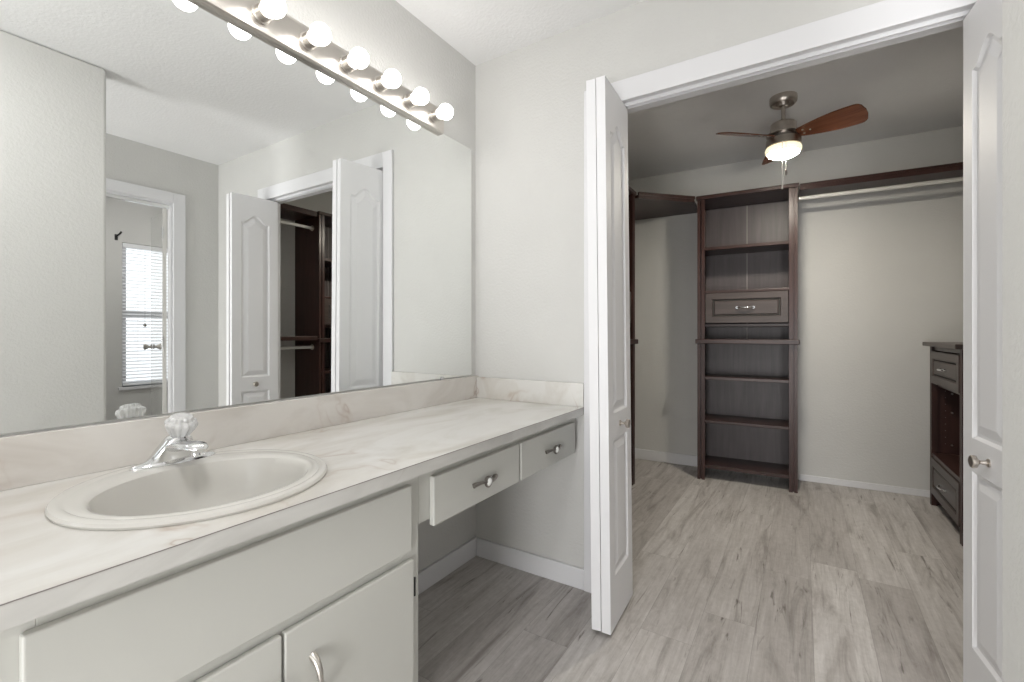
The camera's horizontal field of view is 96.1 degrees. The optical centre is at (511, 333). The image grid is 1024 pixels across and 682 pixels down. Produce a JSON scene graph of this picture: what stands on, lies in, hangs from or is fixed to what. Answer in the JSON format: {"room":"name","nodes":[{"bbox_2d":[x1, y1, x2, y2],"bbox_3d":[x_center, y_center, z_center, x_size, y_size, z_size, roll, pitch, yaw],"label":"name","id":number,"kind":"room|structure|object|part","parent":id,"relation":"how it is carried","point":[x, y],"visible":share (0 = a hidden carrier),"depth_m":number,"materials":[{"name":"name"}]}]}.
{"room":"bathroom","nodes":[
{"label":"bathroom","id":0,"kind":"room"},
{"bbox_2d":[0,0,475,571],"bbox_3d":[-1.115,-0.115,0.936,0.120,2.440,3.300,0,0,32],"label":"wall","id":1,"kind":"structure","parent":0,"point":[392,37],"depth_m":1.96,"materials":[{"name":"beige paint"}]},
{"bbox_2d":[0,0,471,433],"bbox_3d":[-0.817,-0.348,1.286,0.010,1.118,2.309,0,0,32],"label":"wall mirror","id":2,"kind":"object","parent":1,"relation":"attached to","point":[196,213],"visible":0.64,"depth_m":1.24,"materials":[{"name":"grey mirror"}]},
{"bbox_2d":[0,375,477,490],"bbox_3d":[-0.801,0.265,1.299,0.018,0.107,2.348,0,0,32],"label":"backsplash","id":3,"kind":"structure","parent":1,"relation":"attached to","point":[27,459],"depth_m":1.25,"materials":[{"name":"beige stone"}]},
{"bbox_2d":[194,0,452,134],"bbox_3d":[-0.588,-0.942,1.529,0.123,0.108,1.194,0,0,32],"label":"vanity light","id":4,"kind":"object","parent":1,"relation":"attached to","point":[269,20],"visible":1,"depth_m":1.55,"materials":[{"name":"silver metal"}]},
{"bbox_2d":[251,0,285,24],"bbox_3d":[-0.700,-0.942,1.333,0.101,0.064,0.064,0,0,32],"label":"bulb","id":5,"kind":"object","parent":4,"relation":"attached to","point":[263,12],"depth_m":1.33,"materials":[{"name":"white glass"}]},
{"bbox_2d":[299,22,330,50],"bbox_3d":[-0.619,-0.942,1.460,0.101,0.064,0.064,0,0,32],"label":"bulb","id":6,"kind":"object","parent":4,"relation":"attached to","point":[310,39],"depth_m":1.45,"materials":[{"name":"white glass"}]},
{"bbox_2d":[340,47,368,72],"bbox_3d":[-0.539,-0.942,1.587,0.101,0.064,0.064,0,0,32],"label":"bulb","id":7,"kind":"object","parent":4,"relation":"attached to","point":[358,58],"depth_m":1.58,"materials":[{"name":"white glass"}]},
{"bbox_2d":[374,69,400,91],"bbox_3d":[-0.458,-0.942,1.714,0.101,0.064,0.064,0,0,32],"label":"bulb","id":8,"kind":"object","parent":4,"relation":"attached to","point":[391,78],"depth_m":1.70,"materials":[{"name":"white glass"}]},
{"bbox_2d":[403,87,428,107],"bbox_3d":[-0.378,-0.942,1.841,0.101,0.064,0.064,0,0,32],"label":"bulb","id":9,"kind":"object","parent":4,"relation":"attached to","point":[420,96],"depth_m":1.83,"materials":[{"name":"white glass"}]},
{"bbox_2d":[429,103,452,122],"bbox_3d":[-0.298,-0.942,1.969,0.101,0.064,0.064,0,0,32],"label":"bulb","id":10,"kind":"object","parent":4,"relation":"attached to","point":[445,111],"depth_m":1.96,"materials":[{"name":"white glass"}]},
{"bbox_2d":[418,537,476,594],"bbox_3d":[-0.436,1.060,1.885,0.014,0.090,0.972,0,0,32],"label":"baseboard","id":11,"kind":"structure","parent":1,"relation":"attached to","point":[430,575],"depth_m":2.09,"materials":[{"name":"white paint"}]},
{"bbox_2d":[395,0,962,179],"bbox_3d":[1.312,-1.385,0.882,4.280,0.100,5.800,0,0,32],"label":"ceiling","id":12,"kind":"structure","parent":0,"point":[914,86],"depth_m":2.60,"materials":[{"name":"white paint"}]},
{"bbox_2d":[716,91,867,188],"bbox_3d":[1.615,-1.083,2.685,0.712,0.555,0.685,0,0,32],"label":"ceiling fan","id":13,"kind":"object","parent":12,"relation":"hanging from","point":[784,139],"visible":1,"depth_m":2.58,"materials":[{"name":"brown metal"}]},
{"bbox_3d":[1.332,-1.131,2.624,0.322,0.006,0.150,0,20,-8],"label":"blade","id":14,"kind":"part","parent":13,"relation":"part of","materials":[{"name":"brown wood"}]},
{"bbox_3d":[1.655,-1.131,2.874,0.150,0.006,0.322,-21,-8,21],"label":"blade","id":15,"kind":"part","parent":13,"relation":"part of","materials":[{"name":"brown wood"}]},
{"bbox_3d":[1.514,-0.957,2.577,0.004,0.244,0.004,0,0,32],"label":"pull chain","id":16,"kind":"part","parent":13,"relation":"part of","materials":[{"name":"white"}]},
{"bbox_3d":[1.566,-1.054,2.655,0.186,0.034,0.186,0,0,32],"label":"lamp shade","id":17,"kind":"part","parent":13,"relation":"part of","materials":[{"name":"white glass"}]},
{"bbox_3d":[1.710,-1.131,2.469,0.150,0.006,0.322,25,-15,-35],"label":"blade","id":18,"kind":"part","parent":13,"relation":"part of","materials":[{"name":"brown wood"}]},
{"bbox_2d":[476,0,883,567],"bbox_3d":[0.900,-0.115,1.680,2.730,2.440,0.110,0,0,32],"label":"wall","id":19,"kind":"structure","parent":0,"point":[530,98],"depth_m":2.08,"materials":[{"name":"beige paint"}]},
{"bbox_2d":[476,537,583,589],"bbox_3d":[0.069,1.060,2.132,0.575,0.090,0.014,0,0,32],"label":"baseboard","id":20,"kind":"structure","parent":19,"relation":"attached to","point":[561,572],"depth_m":2.11,"materials":[{"name":"white paint"}]},
{"bbox_2d":[586,75,632,634],"bbox_3d":[0.388,0.067,1.803,0.148,2.034,0.300,-1,0,32],"label":"door","id":21,"kind":"structure","parent":19,"relation":"in","point":[607,115],"depth_m":1.69,"materials":[{"name":"white paint"}]},
{"bbox_3d":[0.432,0.346,1.765,0.038,0.034,0.034,-1,0,30],"label":"knob","id":22,"kind":"part","parent":21,"relation":"part of","materials":[{"name":"silver metal"}]},
{"bbox_2d":[584,0,976,592],"bbox_3d":[0.923,0.034,1.657,1.377,2.142,0.128,0,0,32],"label":"door frame","id":23,"kind":"structure","parent":19,"relation":"attached to","point":[886,14],"depth_m":1.63,"materials":[{"name":"white paint"}]},
{"bbox_2d":[624,9,970,108],"bbox_3d":[0.916,-0.946,1.643,1.189,0.014,0.028,0,0,32],"label":"door track","id":24,"kind":"object","parent":19,"relation":"attached to","point":[960,16],"visible":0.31,"depth_m":1.57,"materials":[{"name":"white metal"}]},
{"bbox_2d":[963,0,1001,681],"bbox_3d":[1.302,0.068,1.225,0.129,2.034,0.302,0,0,32],"label":"door","id":25,"kind":"structure","parent":19,"relation":"in","point":[982,26],"depth_m":1.27,"materials":[{"name":"white paint"}]},
{"bbox_3d":[1.256,0.347,1.236,0.038,0.034,0.034,0,0,26],"label":"knob","id":26,"kind":"part","parent":25,"relation":"part of","materials":[{"name":"silver metal"}]},
{"bbox_2d":[418,458,962,681],"bbox_3d":[1.312,1.155,0.882,4.280,0.100,5.800,0,0,32],"label":"floor","id":27,"kind":"structure","parent":0,"point":[738,576],"depth_m":1.92,"materials":[{"name":"grey wood"}]},
{"bbox_2d":[0,477,417,681],"bbox_3d":[-0.817,0.728,0.738,0.592,0.754,1.372,0,0,32],"label":"vanity cabinet","id":28,"kind":"object","parent":27,"relation":"on","point":[331,595],"visible":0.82,"depth_m":0.84,"materials":[{"name":"white paint"}]},
{"bbox_3d":[-0.525,0.777,0.721,0.016,0.425,0.336,0,0,32],"label":"cabinet door","id":29,"kind":"part","parent":28,"relation":"part of","materials":[{"name":"white paint"}]},
{"bbox_2d":[0,375,583,631],"bbox_3d":[-0.561,0.281,1.147,0.587,0.139,2.348,0,0,32],"label":"countertop","id":30,"kind":"structure","parent":28,"relation":"on","point":[369,441],"depth_m":1.06,"materials":[{"name":"beige stone"}]},
{"bbox_2d":[129,412,215,470],"bbox_3d":[-0.786,0.246,1.067,0.154,0.118,0.161,0,0,-27],"label":"faucet","id":31,"kind":"object","parent":30,"relation":"on","point":[179,446],"visible":1,"depth_m":1.06,"materials":[{"name":"silver metal"}]},
{"bbox_3d":[-0.800,0.300,1.094,0.056,0.010,0.178,0,0,32],"label":"plate","id":32,"kind":"part","parent":31,"relation":"part of","materials":[{"name":"silver metal"}]},
{"bbox_3d":[-0.774,0.215,1.077,0.064,0.056,0.066,0,0,32],"label":"handle knob","id":33,"kind":"part","parent":31,"relation":"part of","materials":[{"name":"white plastic"}]},
{"bbox_3d":[-0.744,0.263,1.058,0.114,0.035,0.064,0,0,32],"label":"spout","id":34,"kind":"part","parent":31,"relation":"part of","materials":[{"name":"silver metal"}]},
{"bbox_2d":[45,449,326,530],"bbox_3d":[-0.651,0.380,0.978,0.481,0.150,0.481,0,0,32],"label":"sink","id":35,"kind":"object","parent":30,"relation":"in","point":[223,483],"visible":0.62,"depth_m":1.01,"materials":[{"name":"ceramic"}]},
{"bbox_2d":[418,418,574,525],"bbox_3d":[-0.181,0.430,1.723,0.558,0.160,0.970,0,0,32],"label":"drawer unit","id":36,"kind":"object","parent":30,"relation":"attached to","point":[445,492],"visible":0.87,"depth_m":1.42,"materials":[{"name":"white paint"}]},
{"bbox_3d":[-0.098,0.445,1.399,0.018,0.130,0.431,0,0,32],"label":"drawer","id":37,"kind":"part","parent":36,"relation":"part of","materials":[{"name":"white paint"}]},
{"bbox_3d":[-0.076,0.449,1.395,0.026,0.035,0.124,0,0,32],"label":"handle","id":38,"kind":"part","parent":36,"relation":"part of","materials":[{"name":"grey metal"}]},
{"bbox_3d":[0.144,0.445,1.781,0.018,0.130,0.445,0,0,32],"label":"drawer","id":39,"kind":"part","parent":36,"relation":"part of","materials":[{"name":"white paint"}]},
{"bbox_3d":[0.165,0.449,1.777,0.026,0.035,0.124,0,0,32],"label":"handle","id":40,"kind":"part","parent":36,"relation":"part of","materials":[{"name":"grey metal"}]},
{"bbox_3d":[-0.384,0.680,0.904,0.037,0.099,0.016,0,0,32],"label":"handle","id":41,"kind":"part","parent":28,"relation":"part of","materials":[{"name":"silver metal"}]},
{"bbox_3d":[-0.342,0.777,1.012,0.016,0.425,0.339,0,0,32],"label":"cabinet door","id":42,"kind":"part","parent":28,"relation":"part of","materials":[{"name":"white paint"}]},
{"bbox_2d":[628,185,637,484],"bbox_3d":[0.593,0.035,3.192,0.367,2.140,0.672,0,0,32],"label":"bookcase","id":43,"kind":"object","parent":27,"relation":"on","point":[632,193],"visible":0.11,"depth_m":3.34,"materials":[{"name":"brown wood"}]},
{"bbox_3d":[0.714,-0.186,3.116,0.018,0.223,0.538,0,0,32],"label":"drawer","id":44,"kind":"part","parent":43,"relation":"part of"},
{"bbox_3d":[0.743,0.049,3.450,0.345,2.112,0.052,0,0,32],"label":"panel","id":45,"kind":"part","parent":43,"relation":"part of","materials":[{"name":"brown wood"}]},
{"bbox_2d":[695,183,799,492],"bbox_3d":[1.767,0.035,3.472,0.672,2.140,0.367,0,0,29],"label":"bookcase","id":46,"kind":"object","parent":27,"relation":"on","point":[747,341],"visible":1,"depth_m":3.52,"materials":[{"name":"brown wood"}]},
{"bbox_3d":[1.512,0.049,3.627,0.052,2.112,0.345,0,0,29],"label":"panel","id":47,"kind":"part","parent":46,"relation":"part of","materials":[{"name":"brown wood"}]},
{"bbox_3d":[1.697,-0.186,3.347,0.538,0.223,0.018,0,0,29],"label":"drawer","id":48,"kind":"part","parent":46,"relation":"part of","materials":[{"name":"brown wood"}]},
{"bbox_3d":[1.776,1.010,3.488,0.602,0.026,0.292,0,0,29],"label":"shelf","id":49,"kind":"part","parent":46,"relation":"part of","materials":[{"name":"brown wood"}]},
{"bbox_3d":[1.776,0.669,3.488,0.602,0.022,0.292,0,0,29],"label":"shelf","id":50,"kind":"part","parent":46,"relation":"part of","materials":[{"name":"brown wood"}]},
{"bbox_3d":[1.776,0.341,3.488,0.602,0.022,0.292,0,0,29],"label":"shelf","id":51,"kind":"part","parent":46,"relation":"part of","materials":[{"name":"brown wood"}]},
{"bbox_3d":[1.776,-0.058,3.488,0.602,0.022,0.292,0,0,29],"label":"shelf","id":52,"kind":"part","parent":46,"relation":"part of","materials":[{"name":"brown wood"}]},
{"bbox_3d":[1.776,-0.310,3.488,0.602,0.018,0.292,0,0,29],"label":"shelf","id":53,"kind":"part","parent":46,"relation":"part of","materials":[{"name":"brown wood"}]},
{"bbox_3d":[1.776,-0.639,3.488,0.602,0.022,0.292,0,0,29],"label":"shelf","id":54,"kind":"part","parent":46,"relation":"part of","materials":[{"name":"brown wood"}]},
{"bbox_3d":[1.852,0.012,3.624,0.603,2.036,0.010,0,0,29],"label":"panel","id":55,"kind":"part","parent":46,"relation":"part of","materials":[{"name":"brown wood"}]},
{"bbox_3d":[2.032,0.049,3.336,0.052,2.112,0.345,0,0,29],"label":"panel","id":56,"kind":"part","parent":46,"relation":"part of","materials":[{"name":"brown wood"}]},
{"bbox_2d":[922,342,962,545],"bbox_3d":[2.671,0.582,2.608,0.396,1.047,0.775,0,0,32],"label":"chest","id":57,"kind":"object","parent":27,"relation":"on","point":[946,358],"visible":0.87,"depth_m":2.80,"materials":[{"name":"brown wood"}]},
{"bbox_3d":[2.510,0.908,2.695,0.030,0.017,0.123,0,0,32],"label":"handle","id":58,"kind":"part","parent":57,"relation":"part of","materials":[{"name":"silver metal"}]},
{"bbox_3d":[2.856,0.595,2.872,0.364,1.021,0.040,0,0,32],"label":"panel","id":59,"kind":"part","parent":57,"relation":"part of","materials":[{"name":"brown wood"}]},
{"bbox_3d":[2.528,0.908,2.684,0.018,0.226,0.626,0,0,32],"label":"drawer","id":60,"kind":"part","parent":57,"relation":"part of","materials":[{"name":"brown wood"}]},
{"bbox_3d":[2.528,0.216,2.684,0.018,0.202,0.626,0,0,32],"label":"drawer","id":61,"kind":"part","parent":57,"relation":"part of","materials":[{"name":"brown wood"}]},
{"bbox_2d":[932,453,959,481],"bbox_3d":[2.673,0.779,2.592,0.345,0.024,0.664,0,0,32],"label":"shelf","id":62,"kind":"object","parent":57,"relation":"attached to","point":[949,463],"depth_m":2.73,"materials":[{"name":"brown wood"}]},
{"bbox_3d":[2.541,0.097,2.675,0.018,0.026,0.630,0,0,32],"label":"rail","id":63,"kind":"part","parent":57,"relation":"part of","materials":[{"name":"brown wood"}]},
{"bbox_3d":[2.498,0.595,2.306,0.364,1.021,0.040,0,0,32],"label":"panel","id":64,"kind":"part","parent":57,"relation":"part of","materials":[{"name":"brown wood"}]},
{"bbox_2d":[628,126,962,489],"bbox_3d":[2.091,-0.140,3.622,2.470,2.490,0.335,0,0,32],"label":"wall","id":65,"kind":"structure","parent":0,"point":[880,273],"depth_m":3.32,"materials":[{"name":"beige paint"}]},
{"bbox_2d":[635,192,696,219],"bbox_3d":[1.093,-1.014,3.686,0.711,0.046,0.696,0,0,32],"label":"corner shelf","id":66,"kind":"object","parent":65,"relation":"attached to","point":[648,205],"visible":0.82,"depth_m":3.60,"materials":[{"name":"brown wood"}]},
{"bbox_3d":[1.159,-1.014,3.438,0.471,0.046,0.020,0,0,-13],"label":"moulding","id":67,"kind":"part","parent":66,"relation":"part of","materials":[{"name":"brown wood"}]},
{"bbox_2d":[635,448,696,466],"bbox_3d":[1.278,1.061,3.953,0.742,0.088,0.014,0,0,29],"label":"baseboard","id":68,"kind":"structure","parent":65,"relation":"attached to","point":[675,458],"depth_m":3.92,"materials":[{"name":"white paint"}]},
{"bbox_2d":[799,474,929,496],"bbox_3d":[2.633,1.083,3.197,1.082,0.045,0.014,0,0,29],"label":"baseboard","id":69,"kind":"structure","parent":65,"relation":"attached to","point":[864,485],"depth_m":3.26,"materials":[{"name":"white paint"}]},
{"bbox_2d":[798,162,962,200],"bbox_3d":[2.534,-1.007,3.057,1.071,0.044,0.346,0,0,29],"label":"shelf","id":70,"kind":"object","parent":65,"relation":"attached to","point":[952,170],"visible":0.5,"depth_m":3.00,"materials":[{"name":"brown wood"}]},
{"bbox_2d":[1002,0,1023,681],"bbox_3d":[0.110,-0.115,-0.354,0.120,2.440,2.227,0,0,32],"label":"wall","id":71,"kind":"structure","parent":0,"point":[1012,10],"depth_m":0.58,"materials":[{"name":"beige paint"}]},
{"bbox_3d":[2.633,-0.140,2.064,0.110,2.490,2.390,0,0,32],"label":"wall","id":72,"kind":"structure","parent":0,"visible":0},
{"bbox_2d":[798,177,962,201],"bbox_3d":[2.498,-0.947,2.978,1.095,0.047,0.047,0,0,29],"label":"closet rod","id":73,"kind":"object","parent":72,"relation":"attached to","point":[957,179],"visible":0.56,"depth_m":3.01,"materials":[{"name":"white metal"}]}
]}

